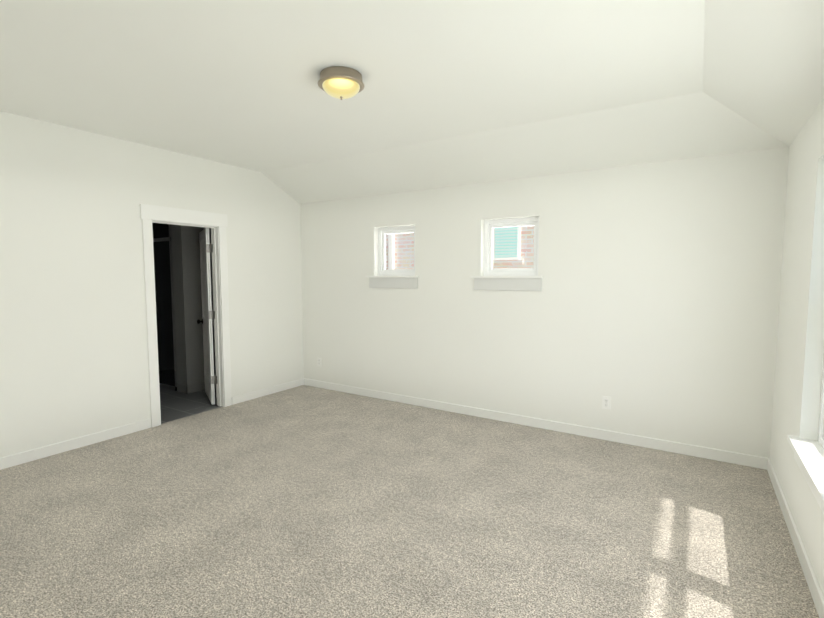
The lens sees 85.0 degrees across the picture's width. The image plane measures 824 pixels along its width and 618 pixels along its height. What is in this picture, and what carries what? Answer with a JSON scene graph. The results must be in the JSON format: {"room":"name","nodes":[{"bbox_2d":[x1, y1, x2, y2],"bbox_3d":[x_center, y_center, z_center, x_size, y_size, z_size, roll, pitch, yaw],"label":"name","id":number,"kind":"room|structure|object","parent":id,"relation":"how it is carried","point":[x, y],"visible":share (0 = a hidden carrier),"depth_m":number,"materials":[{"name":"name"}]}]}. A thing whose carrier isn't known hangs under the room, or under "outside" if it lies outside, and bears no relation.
{"room":"empty bedroom","nodes":[
{"label":"empty bedroom","id":0,"kind":"room"},
{"bbox_2d":[0,111,303,457],"bbox_3d":[-2.838,0.171,4.070,0.120,4.050,5.230,3,5,32],"label":"wall","id":1,"kind":"structure","parent":0,"point":[73,347],"depth_m":4.02,"materials":[{"name":"paint"}]},
{"bbox_2d":[0,419,150,469],"bbox_3d":[-3.325,1.215,3.256,0.014,0.092,2.785,3,5,32],"label":"baseboard","id":2,"kind":"structure","parent":1,"relation":"attached to","point":[49,450],"depth_m":3.86,"materials":[{"name":"white wood"}]},
{"bbox_2d":[140,204,231,426],"bbox_3d":[-2.386,0.054,4.771,0.160,2.176,0.930,3,5,32],"label":"door frame","id":3,"kind":"structure","parent":1,"relation":"attached to","point":[149,214],"depth_m":4.77,"materials":[{"name":"white wood"}]},
{"bbox_2d":[197,228,216,404],"bbox_3d":[-2.433,0.074,5.404,0.697,2.015,0.384,3,5,32],"label":"door","id":4,"kind":"structure","parent":1,"relation":"in","point":[208,312],"depth_m":5.22,"materials":[{"name":"white wood"}]},
{"bbox_2d":[232,378,303,404],"bbox_3d":[-1.792,1.030,5.664,0.014,0.092,1.095,3,5,32],"label":"baseboard","id":5,"kind":"structure","parent":1,"relation":"attached to","point":[281,387],"depth_m":5.61,"materials":[{"name":"white wood"}]},
{"bbox_2d":[171,224,215,385],"bbox_3d":[-3.649,-0.165,5.243,2.530,2.540,2.520,3,5,32],"label":"wall","id":6,"kind":"structure","parent":0,"point":[187,297],"depth_m":5.71,"materials":[{"name":"paint"}]},
{"bbox_2d":[152,223,177,390],"bbox_3d":[-3.555,-0.146,6.030,1.210,2.378,0.053,3,5,32],"label":"shower door","id":7,"kind":"structure","parent":6,"relation":"attached to","point":[164,295],"depth_m":5.83,"materials":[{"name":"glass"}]},
{"bbox_2d":[0,385,818,617],"bbox_3d":[-0.664,1.338,2.776,5.070,0.080,4.910,3,5,32],"label":"floor carpet","id":8,"kind":"object","parent":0,"point":[304,501],"visible":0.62,"depth_m":2.72,"materials":[{"name":"beige carpet"}]},
{"bbox_2d":[0,0,823,203],"bbox_3d":[-0.668,-1.439,2.566,5.040,0.610,4.870,3,5,32],"label":"ceiling","id":9,"kind":"structure","parent":0,"point":[458,92],"depth_m":2.82,"materials":[{"name":"paint"}]},
{"bbox_2d":[318,66,363,99],"bbox_3d":[-0.441,-1.378,2.800,0.288,0.148,0.288,3,5,32],"label":"ceiling light","id":10,"kind":"object","parent":9,"relation":"attached to","point":[340,82],"visible":1,"depth_m":2.71,"materials":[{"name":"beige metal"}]},
{"bbox_2d":[301,147,788,457],"bbox_3d":[0.714,-0.384,4.766,5.330,3.050,0.180,3,5,32],"label":"wall","id":11,"kind":"structure","parent":0,"point":[651,309],"depth_m":4.12,"materials":[{"name":"paint"}]},
{"bbox_2d":[317,358,321,366],"bbox_3d":[-1.233,0.706,5.976,0.070,0.114,0.010,3,5,32],"label":"electrical outlet","id":12,"kind":"object","parent":11,"relation":"attached to","point":[319,362],"visible":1,"depth_m":5.97,"materials":[{"name":"white plastic"}]},
{"bbox_2d":[365,225,418,288],"bbox_3d":[-0.202,-0.609,5.300,0.735,0.723,0.190,3,5,32],"label":"window","id":13,"kind":"structure","parent":11,"relation":"in","point":[382,249],"depth_m":5.31,"materials":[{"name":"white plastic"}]},
{"bbox_2d":[470,217,542,290],"bbox_3d":[0.972,-0.552,4.558,0.755,0.723,0.190,3,5,32],"label":"window","id":14,"kind":"structure","parent":11,"relation":"in","point":[489,226],"depth_m":4.54,"materials":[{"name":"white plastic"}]},
{"bbox_2d":[304,378,763,468],"bbox_3d":[0.637,1.095,4.814,5.030,0.092,0.014,3,5,32],"label":"baseboard","id":15,"kind":"structure","parent":11,"relation":"attached to","point":[596,433],"depth_m":4.28,"materials":[{"name":"white wood"}]},
{"bbox_2d":[602,396,610,408],"bbox_3d":[1.765,0.852,4.080,0.070,0.114,0.010,3,5,32],"label":"electrical outlet","id":16,"kind":"object","parent":11,"relation":"attached to","point":[606,402],"visible":1,"depth_m":4.08,"materials":[{"name":"white plastic"}]},
{"bbox_2d":[770,99,823,596],"bbox_3d":[1.536,-0.116,1.265,0.180,3.050,5.230,3,5,32],"label":"wall","id":17,"kind":"structure","parent":0,"point":[798,372],"depth_m":2.63,"materials":[{"name":"paint"}]},
{"bbox_2d":[764,457,823,617],"bbox_3d":[1.451,1.355,1.426,0.014,0.092,4.800,3,5,32],"label":"baseboard","id":18,"kind":"structure","parent":17,"relation":"attached to","point":[813,585],"depth_m":2.41,"materials":[{"name":"white wood"}]},
{"bbox_2d":[787,358,823,513],"bbox_3d":[1.521,0.113,1.327,0.208,1.675,2.790,3,5,32],"label":"window","id":19,"kind":"structure","parent":17,"relation":"in","point":[821,430],"depth_m":2.33,"materials":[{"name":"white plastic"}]},
{"label":"outside","id":20,"kind":"structure","parent":0,"visible":0},
{"bbox_3d":[0.129,4.598,0.283,60.000,0.200,60.000,3,5,32],"label":"ground","id":21,"kind":"structure","parent":20,"visible":0},
{"bbox_2d":[386,226,533,268],"bbox_3d":[2.089,-0.582,7.665,13.000,9.000,0.200,3,5,32],"label":"brick wall","id":22,"kind":"structure","parent":21,"relation":"on","point":[409,257],"depth_m":8.84,"materials":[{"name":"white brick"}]},
{"bbox_2d":[388,234,393,268],"bbox_3d":[-0.414,-0.690,9.083,0.090,9.000,0.080,3,5,32],"label":"downspout","id":23,"kind":"object","parent":22,"relation":"attached to","point":[391,251],"depth_m":9.02,"materials":[{"name":"white"}]},
{"bbox_2d":[493,226,523,264],"bbox_3d":[1.627,-1.450,7.738,0.610,1.360,0.060,3,5,32],"label":"neighbor window","id":24,"kind":"structure","parent":22,"relation":"attached to","point":[508,242],"depth_m":7.75,"materials":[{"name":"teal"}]},
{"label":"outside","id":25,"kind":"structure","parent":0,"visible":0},
{"bbox_2d":[160,387,221,423],"bbox_3d":[-3.598,1.145,5.311,2.651,0.076,2.520,3,5,32],"label":"floor","id":26,"kind":"structure","parent":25,"point":[175,405],"depth_m":5.24,"materials":[{"name":"grey tile"}]},
{"bbox_2d":[177,382,215,393],"bbox_3d":[-2.826,1.006,5.929,0.224,0.100,0.434,3,5,32],"label":"baseboard","id":27,"kind":"structure","parent":26,"relation":"on","point":[188,389],"depth_m":5.77,"materials":[{"name":"paint"}]}
]}

